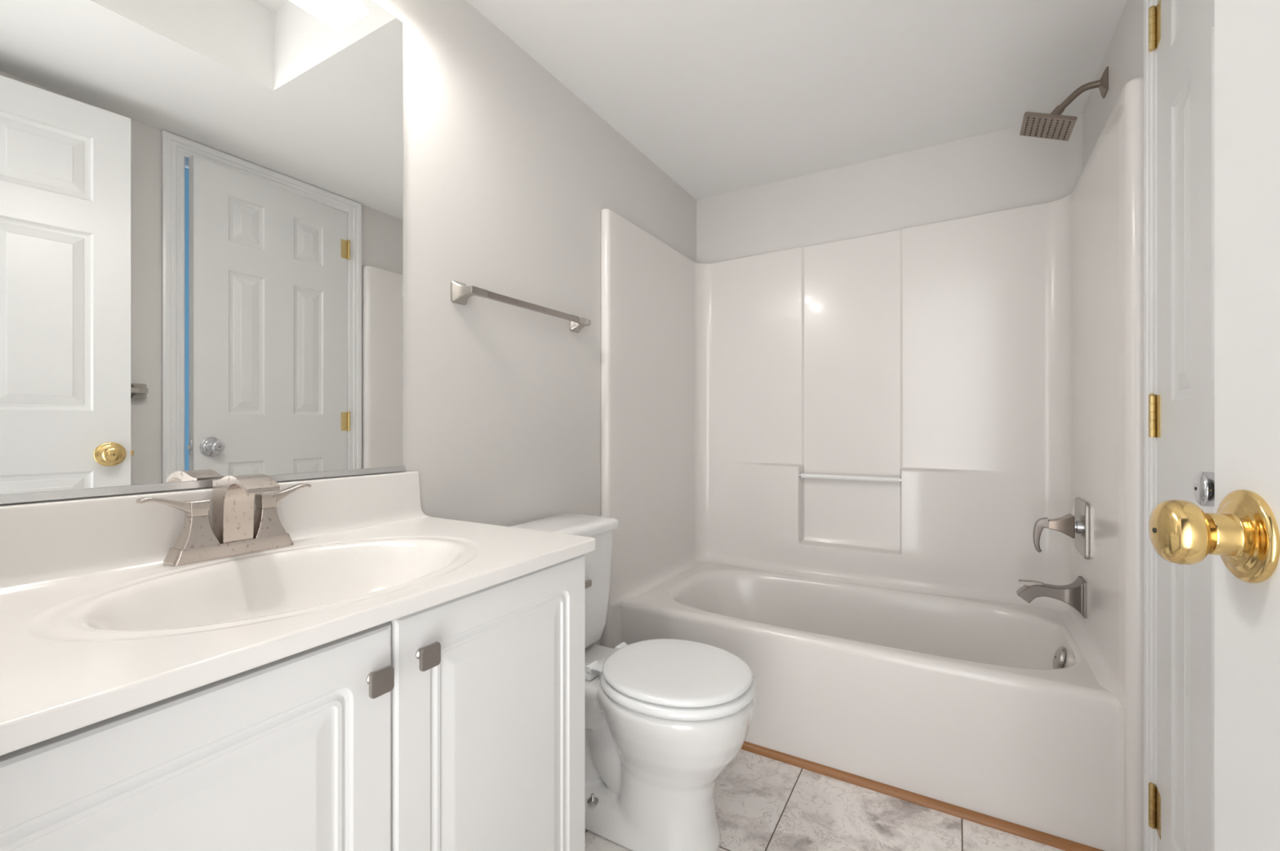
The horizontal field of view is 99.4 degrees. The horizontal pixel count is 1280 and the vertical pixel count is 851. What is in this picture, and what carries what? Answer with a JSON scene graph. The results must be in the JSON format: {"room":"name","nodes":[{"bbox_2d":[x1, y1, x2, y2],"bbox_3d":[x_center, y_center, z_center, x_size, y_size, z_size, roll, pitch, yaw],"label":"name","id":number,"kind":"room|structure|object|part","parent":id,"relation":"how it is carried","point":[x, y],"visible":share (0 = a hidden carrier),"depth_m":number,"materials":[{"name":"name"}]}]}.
{"room":"bathroom","nodes":[
{"label":"bathroom","id":0,"kind":"room"},
{"bbox_2d":[0,0,696,645],"bbox_3d":[-0.404,-0.220,1.649,0.100,2.560,2.562,0,0,30],"label":"wall","id":1,"kind":"structure","parent":0,"point":[508,175],"depth_m":1.57,"materials":[{"name":"beige paint"}]},
{"bbox_2d":[0,0,404,504],"bbox_3d":[-0.778,-0.421,0.897,0.011,1.054,0.880,0,0,30],"label":"wall mirror","id":2,"kind":"object","parent":1,"relation":"attached to","point":[201,201],"visible":1,"depth_m":0.92,"materials":[{"name":"mirror"}]},
{"bbox_2d":[0,471,429,591],"bbox_3d":[-0.753,0.165,0.914,0.032,0.110,0.934,0,0,30],"label":"backsplash","id":3,"kind":"structure","parent":1,"relation":"attached to","point":[42,543],"depth_m":0.85,"materials":[{"name":"white stone"}]},
{"bbox_2d":[450,280,591,333],"bbox_3d":[-0.324,-0.348,1.625,0.062,0.057,0.551,0,0,30],"label":"towel bar","id":4,"kind":"object","parent":1,"relation":"attached to","point":[460,293],"visible":1,"depth_m":1.49,"materials":[{"name":"silver metal"}]},
{"bbox_3d":[-0.445,-0.348,1.417,0.062,0.057,0.072,0,0,30],"label":"post","id":5,"kind":"part","parent":4,"relation":"part of","materials":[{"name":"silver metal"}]},
{"bbox_3d":[-0.203,-0.348,1.832,0.062,0.057,0.072,0,0,30],"label":"post","id":6,"kind":"part","parent":4,"relation":"part of","materials":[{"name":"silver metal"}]},
{"bbox_2d":[466,0,1127,199],"bbox_3d":[0.297,-1.298,1.240,1.524,0.325,2.562,0,0,30],"label":"ceiling","id":7,"kind":"structure","parent":0,"point":[722,96],"depth_m":1.73,"materials":[{"name":"white paint"}]},
{"bbox_2d":[585,749,1065,850],"bbox_3d":[0.211,1.085,1.192,1.624,0.050,2.732,0,0,30],"label":"floor","id":8,"kind":"structure","parent":0,"point":[762,803],"depth_m":1.46,"materials":[{"name":"tile"}]},
{"bbox_2d":[0,554,585,850],"bbox_3d":[-0.543,0.652,0.790,0.522,0.816,0.926,0,0,30],"label":"vanity cabinet","id":9,"kind":"object","parent":8,"relation":"on","point":[458,724],"visible":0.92,"depth_m":0.66,"materials":[{"name":"white wood"}]},
{"bbox_3d":[-0.454,0.599,0.493,0.022,0.686,0.498,0,0,30],"label":"cabinet door","id":10,"kind":"part","parent":9,"relation":"part of","materials":[{"name":"white wood"}]},
{"bbox_2d":[0,471,595,755],"bbox_3d":[-0.542,0.229,0.791,0.520,0.238,0.936,0,0,30],"label":"vanity sink","id":11,"kind":"object","parent":9,"relation":"in","point":[95,626],"visible":0.85,"depth_m":0.78,"materials":[{"name":"white ceramic"}]},
{"bbox_2d":[136,474,311,566],"bbox_3d":[-0.665,0.151,0.911,0.122,0.137,0.249,0,0,30],"label":"faucet","id":12,"kind":"object","parent":11,"relation":"on","point":[235,531],"visible":1,"depth_m":0.91,"materials":[{"name":"silver metal"}]},
{"bbox_3d":[-0.739,0.129,0.860,0.025,0.037,0.086,0,0,30],"label":"lever","id":13,"kind":"part","parent":12,"relation":"part of","materials":[{"name":"silver metal"}]},
{"bbox_3d":[-0.724,0.172,0.886,0.040,0.048,0.051,0,0,30],"label":"handle","id":14,"kind":"part","parent":12,"relation":"part of","materials":[{"name":"silver metal"}]},
{"bbox_3d":[-0.698,0.208,0.931,0.045,0.024,0.179,0,0,30],"label":"plate","id":15,"kind":"part","parent":12,"relation":"part of","materials":[{"name":"silver metal"}]},
{"bbox_3d":[-0.664,0.140,0.912,0.122,0.114,0.049,0,0,30],"label":"spout","id":16,"kind":"part","parent":12,"relation":"part of","materials":[{"name":"silver metal"}]},
{"bbox_3d":[-0.672,0.172,0.975,0.040,0.048,0.051,0,0,30],"label":"handle","id":17,"kind":"part","parent":12,"relation":"part of","materials":[{"name":"silver metal"}]},
{"bbox_3d":[-0.657,0.129,1.002,0.025,0.037,0.086,0,0,30],"label":"lever","id":18,"kind":"part","parent":12,"relation":"part of","materials":[{"name":"silver metal"}]},
{"bbox_3d":[-0.324,0.315,0.671,0.024,0.032,0.032,0,0,30],"label":"knob","id":19,"kind":"part","parent":9,"relation":"part of","materials":[{"name":"silver metal"}]},
{"bbox_3d":[-0.289,0.310,0.732,0.024,0.032,0.032,0,0,30],"label":"knob","id":20,"kind":"part","parent":9,"relation":"part of","materials":[{"name":"silver metal"}]},
{"bbox_3d":[-0.221,0.597,0.893,0.022,0.690,0.422,0,0,30],"label":"cabinet door","id":21,"kind":"part","parent":9,"relation":"part of","materials":[{"name":"white wood"}]},
{"bbox_2d":[507,513,756,850],"bbox_3d":[-0.029,0.673,1.473,0.693,0.772,0.388,0,0,30],"label":"toilet","id":22,"kind":"object","parent":8,"relation":"on","point":[664,718],"visible":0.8,"depth_m":1.33,"materials":[{"name":"white ceramic"}]},
{"bbox_3d":[-0.239,0.304,1.595,0.208,0.034,0.388,0,0,30],"label":"tank lid","id":23,"kind":"part","parent":22,"relation":"part of","materials":[{"name":"white ceramic"}]},
{"bbox_3d":[-0.182,0.448,1.501,0.024,0.028,0.138,0,0,30],"label":"flush lever","id":24,"kind":"part","parent":22,"relation":"part of","materials":[{"name":"silver metal"}]},
{"bbox_3d":[-0.242,0.497,1.597,0.188,0.350,0.366,0,0,30],"label":"tank","id":25,"kind":"part","parent":22,"relation":"part of","materials":[{"name":"white ceramic"}]},
{"bbox_3d":[0.095,0.627,1.401,0.387,0.019,0.354,0,0,30],"label":"lid","id":26,"kind":"part","parent":22,"relation":"part of","materials":[{"name":"white ceramic"}]},
{"bbox_3d":[0.097,0.652,1.400,0.401,0.023,0.368,0,0,30],"label":"seat","id":27,"kind":"part","parent":22,"relation":"part of","materials":[{"name":"white plastic"}]},
{"bbox_2d":[601,75,1143,850],"bbox_3d":[0.728,0.119,1.978,1.521,1.881,0.850,0,0,30],"label":"shower","id":28,"kind":"object","parent":8,"relation":"on","point":[831,468],"visible":0.97,"depth_m":2.05,"materials":[{"name":"plastic"}]},
{"bbox_2d":[627,561,1110,692],"bbox_3d":[0.740,0.827,2.011,1.452,0.334,0.725,0,0,30],"label":"tub basin","id":29,"kind":"object","parent":28,"relation":"in","point":[993,633],"depth_m":2.10,"materials":[{"name":"plastic"}]},
{"bbox_2d":[1016,576,1086,618],"bbox_3d":[1.329,0.542,1.760,0.175,0.112,0.086,0,0,30],"label":"tub spout","id":30,"kind":"object","parent":28,"relation":"attached to","point":[1074,594],"visible":1,"depth_m":1.73,"materials":[{"name":"silver metal"}]},
{"bbox_2d":[1052,646,1066,669],"bbox_3d":[1.313,0.731,1.700,0.031,0.076,0.079,0,0,30],"label":"overflow plate","id":31,"kind":"object","parent":28,"relation":"attached to","point":[1059,658],"visible":0.94,"depth_m":1.68,"materials":[{"name":"silver metal"}]},
{"bbox_2d":[1032,497,1089,559],"bbox_3d":[1.348,0.325,1.749,0.131,0.179,0.173,0,0,30],"label":"shower valve","id":32,"kind":"object","parent":28,"relation":"attached to","point":[1077,526],"visible":1,"depth_m":1.72,"materials":[{"name":"silver metal"}]},
{"bbox_3d":[1.310,0.357,1.771,0.042,0.116,0.029,0,0,30],"label":"lever","id":33,"kind":"part","parent":32,"relation":"part of","materials":[{"name":"silver metal"}]},
{"bbox_3d":[1.353,0.320,1.746,0.063,0.071,0.070,0,0,30],"label":"handle","id":34,"kind":"part","parent":32,"relation":"part of","materials":[{"name":"silver metal"}]},
{"bbox_3d":[1.385,0.322,1.727,0.022,0.044,0.044,0,0,30],"label":"stem","id":35,"kind":"part","parent":32,"relation":"part of","materials":[{"name":"silver metal"}]},
{"bbox_3d":[1.399,0.322,1.719,0.012,0.173,0.173,0,0,30],"label":"plate","id":36,"kind":"part","parent":32,"relation":"part of","materials":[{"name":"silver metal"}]},
{"bbox_2d":[740,741,1104,850],"bbox_3d":[0.709,1.050,1.567,1.017,0.019,0.018,0,0,30],"label":"trim","id":37,"kind":"structure","parent":8,"relation":"on","point":[1063,844],"depth_m":1.51,"materials":[{"name":"brown wood"}]},
{"bbox_2d":[696,111,1082,263],"bbox_3d":[0.968,-0.037,2.390,1.524,2.195,0.100,0,0,30],"label":"wall","id":38,"kind":"structure","parent":0,"point":[1002,170],"depth_m":2.28,"materials":[{"name":"beige paint"}]},
{"bbox_2d":[1082,0,1143,170],"bbox_3d":[1.028,-0.220,0.872,0.110,2.560,2.662,0,0,30],"label":"wall","id":39,"kind":"structure","parent":0,"point":[1124,55],"depth_m":1.54,"materials":[{"name":"beige paint"}]},
{"bbox_2d":[1019,66,1108,141],"bbox_3d":[1.327,-0.999,1.704,0.211,0.160,0.140,0,0,30],"label":"showerhead","id":40,"kind":"object","parent":39,"relation":"attached to","point":[1053,126],"visible":1,"depth_m":1.69,"materials":[{"name":"silver metal"}]},
{"bbox_3d":[1.293,-0.950,1.723,0.133,0.063,0.140,0,0,30],"label":"spray plate","id":41,"kind":"part","parent":40,"relation":"part of","materials":[{"name":"silver metal"}]},
{"bbox_3d":[1.365,-1.022,1.681,0.113,0.068,0.020,0,0,30],"label":"shower arm","id":42,"kind":"part","parent":40,"relation":"part of","materials":[{"name":"silver metal"}]},
{"bbox_2d":[1143,0,1156,850],"bbox_3d":[1.023,-0.036,0.881,0.131,2.192,0.805,0,0,30],"label":"trim","id":43,"kind":"structure","parent":39,"relation":"attached to","point":[1149,58],"depth_m":1.23,"materials":[{"name":"white paint"}]},
{"bbox_2d":[1148,0,1214,850],"bbox_3d":[0.985,-0.006,0.901,0.155,2.108,0.668,0,0,39],"label":"door","id":44,"kind":"structure","parent":39,"relation":"in","point":[1181,806],"depth_m":1.01,"materials":[{"name":"white semigloss paint"},{"name":"polished brass"}]},
{"bbox_3d":[0.772,0.086,0.729,0.035,0.047,0.047,0,0,34],"label":"knob","id":45,"kind":"part","parent":44,"relation":"part of","materials":[{"name":"silver metal"}]},
{"bbox_2d":[1148,0,1279,850],"bbox_3d":[0.449,-0.006,0.157,0.165,2.108,0.782,0,0,18],"label":"door","id":46,"kind":"structure","parent":39,"relation":"in","point":[1242,534],"depth_m":0.47,"materials":[{"name":"white paint"}]},
{"bbox_3d":[0.495,0.097,0.493,0.042,0.058,0.058,0,0,23],"label":"knob","id":47,"kind":"part","parent":46,"relation":"part of","materials":[{"name":"gold metal"}]}
]}

